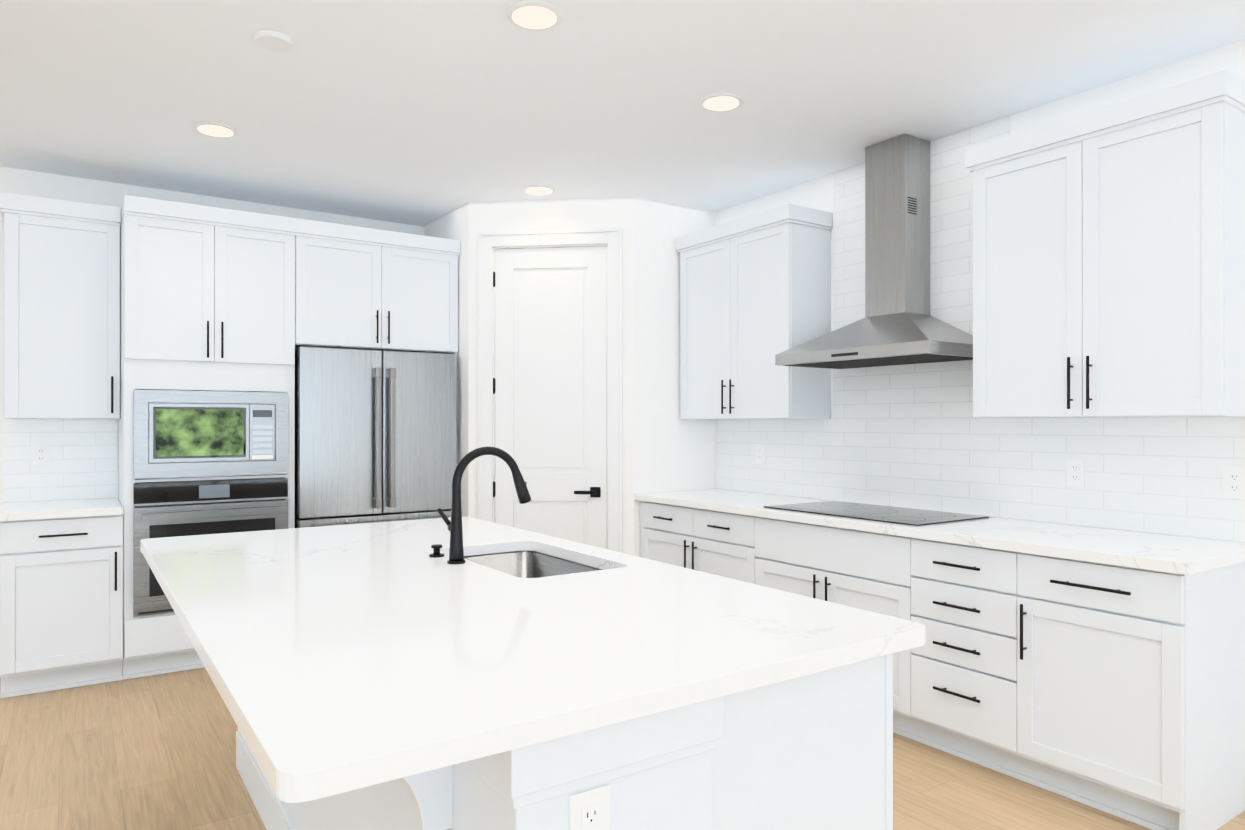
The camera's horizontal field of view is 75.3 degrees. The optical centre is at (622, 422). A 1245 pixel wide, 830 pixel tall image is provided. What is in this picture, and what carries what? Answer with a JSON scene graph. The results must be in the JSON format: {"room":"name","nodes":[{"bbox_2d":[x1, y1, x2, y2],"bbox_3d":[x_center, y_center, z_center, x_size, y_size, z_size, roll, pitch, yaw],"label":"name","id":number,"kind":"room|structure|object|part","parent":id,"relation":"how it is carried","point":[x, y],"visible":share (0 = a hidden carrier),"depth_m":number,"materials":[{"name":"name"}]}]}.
{"room":"kitchen","nodes":[
{"label":"kitchen","id":0,"kind":"room"},
{"bbox_2d":[0,166,550,518],"bbox_3d":[-3.971,-0.019,4.034,9.030,2.740,0.100,0,0,-34],"label":"wall","id":1,"kind":"structure","parent":0,"point":[12,180],"depth_m":5.08,"materials":[{"name":"white paint"}]},
{"bbox_2d":[33,444,48,465],"bbox_3d":[-3.221,0.181,4.471,0.072,0.116,0.008,0,0,-34],"label":"electrical outlet","id":2,"kind":"object","parent":1,"relation":"attached to","point":[40,454],"visible":1,"depth_m":4.47,"materials":[{"name":"white plastic"}]},
{"bbox_2d":[3,419,117,502],"bbox_3d":[-3.147,0.209,4.532,0.529,0.454,0.008,0,0,-34],"label":"backsplash","id":3,"kind":"structure","parent":1,"relation":"attached to","point":[83,458],"depth_m":4.53,"materials":[{"name":"tile"}]},
{"bbox_2d":[0,192,120,418],"bbox_3d":[-3.044,-0.594,4.384,0.527,1.150,0.366,0,0,-34],"label":"upper cabinet","id":4,"kind":"object","parent":1,"relation":"attached to","point":[62,309],"visible":1,"depth_m":4.26,"materials":[{"name":"white paint"}]},
{"bbox_2d":[0,667,1244,829],"bbox_3d":[-0.929,1.397,-0.429,9.250,0.100,10.900,0,0,-34],"label":"floor","id":5,"kind":"structure","parent":0,"point":[155,752],"depth_m":3.08,"materials":[{"name":"brown wood"}]},
{"bbox_2d":[0,498,123,697],"bbox_3d":[-2.961,0.894,4.259,0.529,0.914,0.664,0,0,-34],"label":"base cabinet","id":6,"kind":"object","parent":5,"relation":"on","point":[61,594],"visible":1,"depth_m":4.03,"materials":[{"name":"white paint"}]},
{"bbox_2d":[118,195,459,679],"bbox_3d":[-1.971,0.091,4.915,1.841,2.520,0.700,0,0,-34],"label":"tall cabinet","id":7,"kind":"object","parent":5,"relation":"on","point":[216,299],"depth_m":4.46,"materials":[{"name":"white paint"}]},
{"bbox_2d":[133,389,287,478],"bbox_3d":[-2.345,0.062,4.575,0.756,0.465,0.424,0,0,-34],"label":"microwave","id":8,"kind":"object","parent":7,"relation":"in","point":[244,433],"visible":1,"depth_m":4.38,"materials":[{"name":"silver metal"}]},
{"bbox_3d":[-2.368,0.666,4.608,0.756,0.692,0.642,0,0,-34],"label":"wall oven","id":9,"kind":"part","parent":7,"relation":"part of","materials":[{"name":"silver metal"}]},
{"bbox_2d":[295,346,456,527],"bbox_3d":[-1.613,0.453,5.115,0.954,1.773,0.714,0,0,-34],"label":"refrigerator","id":10,"kind":"object","parent":5,"relation":"on","point":[375,436],"visible":0.56,"depth_m":4.82,"materials":[{"name":"silver metal"}]},
{"bbox_2d":[236,551,892,829],"bbox_3d":[-0.552,0.911,2.369,1.146,0.876,2.397,0,0,-34],"label":"kitchen island","id":11,"kind":"object","parent":5,"relation":"on","point":[813,751],"visible":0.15,"depth_m":1.49,"materials":[{"name":"white paint"}]},
{"bbox_2d":[140,517,924,802],"bbox_3d":[-0.570,0.454,2.366,1.305,0.038,2.454,0,0,-34],"label":"island countertop","id":12,"kind":"structure","parent":11,"relation":"on","point":[336,659],"depth_m":1.62,"materials":[{"name":"white stone"}]},
{"bbox_2d":[429,544,443,556],"bbox_3d":[-0.603,0.417,2.619,0.048,0.036,0.048,0,0,-34],"label":"switch","id":13,"kind":"object","parent":12,"relation":"on","point":[436,550],"visible":0.98,"depth_m":2.61,"materials":[{"name":"black metal"}]},
{"bbox_2d":[437,446,530,563],"bbox_3d":[-0.436,0.256,2.583,0.293,0.358,0.108,0,0,-34],"label":"faucet","id":14,"kind":"object","parent":12,"relation":"on","point":[456,549],"visible":1,"depth_m":2.50,"materials":[{"name":"black metal"}]},
{"bbox_2d":[464,551,600,577],"bbox_3d":[-0.307,0.592,2.612,0.394,0.231,0.689,0,0,-34],"label":"sink","id":15,"kind":"object","parent":12,"relation":"in","point":[526,564],"visible":0.21,"depth_m":2.91,"materials":[{"name":"silver metal"}]},
{"bbox_2d":[569,784,608,829],"bbox_3d":[-0.051,0.638,1.272,0.072,0.116,0.008,0,0,-34],"label":"outlet","id":16,"kind":"object","parent":11,"relation":"attached to","point":[588,809],"visible":1,"depth_m":1.27,"materials":[{"name":"white plastic"}]},
{"bbox_2d":[640,501,741,580],"bbox_3d":[0.661,0.913,4.692,0.638,0.876,1.091,0,0,-34],"label":"base cabinet","id":17,"kind":"object","parent":5,"relation":"on","point":[702,540],"depth_m":4.51,"materials":[{"name":"white paint"}]},
{"bbox_2d":[742,517,893,731],"bbox_3d":[1.181,0.912,3.932,0.638,0.876,0.983,0,0,-34],"label":"base cabinet","id":18,"kind":"object","parent":5,"relation":"on","point":[847,567],"depth_m":3.74,"materials":[{"name":"white paint"}]},
{"bbox_2d":[894,537,1009,775],"bbox_3d":[1.586,0.912,3.339,0.638,0.876,0.572,0,0,-34],"label":"base cabinet","id":19,"kind":"object","parent":5,"relation":"on","point":[952,690],"depth_m":3.18,"materials":[{"name":"white paint"}]},
{"bbox_2d":[1010,553,1244,829],"bbox_3d":[1.867,0.912,2.929,0.638,0.876,0.539,0,0,-34],"label":"base cabinet","id":20,"kind":"object","parent":5,"relation":"on","point":[1102,669],"depth_m":2.71,"materials":[{"name":"white paint"}]},
{"bbox_2d":[634,489,1244,576],"bbox_3d":[1.183,0.455,3.907,0.663,0.038,2.975,0,0,-34],"label":"countertop","id":21,"kind":"structure","parent":20,"relation":"on","point":[1152,552],"depth_m":3.11,"materials":[{"name":"white stone"}]},
{"bbox_2d":[763,501,988,525],"bbox_3d":[1.198,0.432,3.909,0.530,0.007,0.910,0,0,-34],"label":"cooktop","id":22,"kind":"object","parent":21,"relation":"in","point":[901,515],"visible":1,"depth_m":3.84,"materials":[{"name":"black glass"}]},
{"bbox_2d":[0,0,1244,226],"bbox_3d":[-0.929,-1.443,-0.427,9.250,0.100,10.900,0,0,-34],"label":"ceiling","id":23,"kind":"structure","parent":0,"point":[418,112],"depth_m":3.34,"materials":[{"name":"white paint"}]},
{"bbox_2d":[192,121,237,136],"bbox_3d":[-1.928,-1.384,3.822,0.194,0.010,0.194,0,0,-34],"label":"recessed light","id":24,"kind":"object","parent":23,"relation":"in","point":[215,129],"visible":1,"depth_m":3.80,"materials":[{"name":"white paint"}]},
{"bbox_2d":[253,30,293,51],"bbox_3d":[-1.262,-1.379,2.920,0.134,0.022,0.134,0,0,-34],"label":"smoke detector","id":25,"kind":"object","parent":23,"relation":"attached to","point":[274,40],"visible":1,"depth_m":2.90,"materials":[{"name":"white paint"}]},
{"bbox_2d":[506,0,562,30],"bbox_3d":[-0.301,-1.385,2.754,0.194,0.010,0.194,0,0,-34],"label":"recessed light","id":26,"kind":"object","parent":23,"relation":"in","point":[534,15],"visible":1,"depth_m":2.74,"materials":[{"name":"white paint"}]},
{"bbox_2d":[523,185,554,194],"bbox_3d":[-0.498,-1.384,4.812,0.194,0.010,0.194,0,0,-34],"label":"recessed light","id":27,"kind":"object","parent":23,"relation":"in","point":[538,189],"visible":0.98,"depth_m":4.79,"materials":[{"name":"white paint"}]},
{"bbox_2d":[699,92,743,110],"bbox_3d":[0.428,-1.385,3.495,0.194,0.010,0.194,0,0,-34],"label":"recessed light","id":28,"kind":"object","parent":23,"relation":"in","point":[723,101],"visible":1,"depth_m":3.48,"materials":[{"name":"white paint"}]},
{"bbox_2d":[623,39,1244,556],"bbox_3d":[2.846,-0.021,2.156,0.100,2.740,10.900,0,0,-34],"label":"wall","id":29,"kind":"structure","parent":0,"point":[666,449],"depth_m":4.99,"materials":[{"name":"white paint"}]},
{"bbox_2d":[493,246,606,548],"bbox_3d":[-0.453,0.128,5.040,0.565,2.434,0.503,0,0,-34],"label":"pantry door","id":30,"kind":"structure","parent":29,"relation":"in","point":[550,385],"depth_m":5.03,"materials":[{"name":"white paint"}]},
{"bbox_2d":[478,228,622,552],"bbox_3d":[-0.446,0.080,5.055,0.914,2.542,0.128,0,0,8],"label":"door frame","id":31,"kind":"structure","parent":29,"relation":"attached to","point":[611,239],"depth_m":4.99,"materials":[{"name":"white paint"}]},
{"bbox_2d":[676,203,832,418],"bbox_3d":[0.750,-0.594,4.803,0.366,1.150,0.976,0,0,-34],"label":"upper cabinet","id":32,"kind":"object","parent":29,"relation":"attached to","point":[755,293],"visible":1,"depth_m":4.55,"materials":[{"name":"white paint"}]},
{"bbox_2d":[756,444,764,462],"bbox_3d":[0.846,0.194,4.967,0.008,0.116,0.072,0,0,-34],"label":"electrical outlet","id":33,"kind":"object","parent":29,"relation":"attached to","point":[760,453],"visible":1,"depth_m":4.96,"materials":[{"name":"white plastic"}]},
{"bbox_2d":[775,134,972,368],"bbox_3d":[1.253,-0.840,3.948,0.500,1.095,0.910,0,0,-34],"label":"range hood","id":34,"kind":"object","parent":29,"relation":"attached to","point":[898,324],"visible":1,"depth_m":3.93,"materials":[{"name":"silver metal"}]},
{"bbox_2d":[715,116,1244,541],"bbox_3d":[1.454,-0.476,4.095,0.008,1.824,2.970,0,0,-34],"label":"backsplash","id":35,"kind":"structure","parent":29,"relation":"attached to","point":[916,436],"depth_m":3.88,"materials":[{"name":"tile"}]},
{"bbox_2d":[1067,459,1084,486],"bbox_3d":[1.914,0.213,3.408,0.008,0.116,0.072,0,0,-34],"label":"electrical outlet","id":36,"kind":"object","parent":29,"relation":"attached to","point":[1076,472],"visible":1,"depth_m":3.40,"materials":[{"name":"white plastic"}]},
{"bbox_2d":[965,70,1244,417],"bbox_3d":[1.874,-0.595,3.161,0.366,1.150,0.946,0,0,-34],"label":"upper cabinet","id":37,"kind":"object","parent":29,"relation":"attached to","point":[1108,260],"visible":1,"depth_m":2.98,"materials":[{"name":"white paint"}]},
{"bbox_2d":[1223,466,1244,498],"bbox_3d":[2.233,0.220,2.941,0.008,0.116,0.072,0,0,-34],"label":"electrical outlet","id":38,"kind":"object","parent":29,"relation":"attached to","point":[1233,482],"visible":1,"depth_m":2.94,"materials":[{"name":"white plastic"}]}
]}

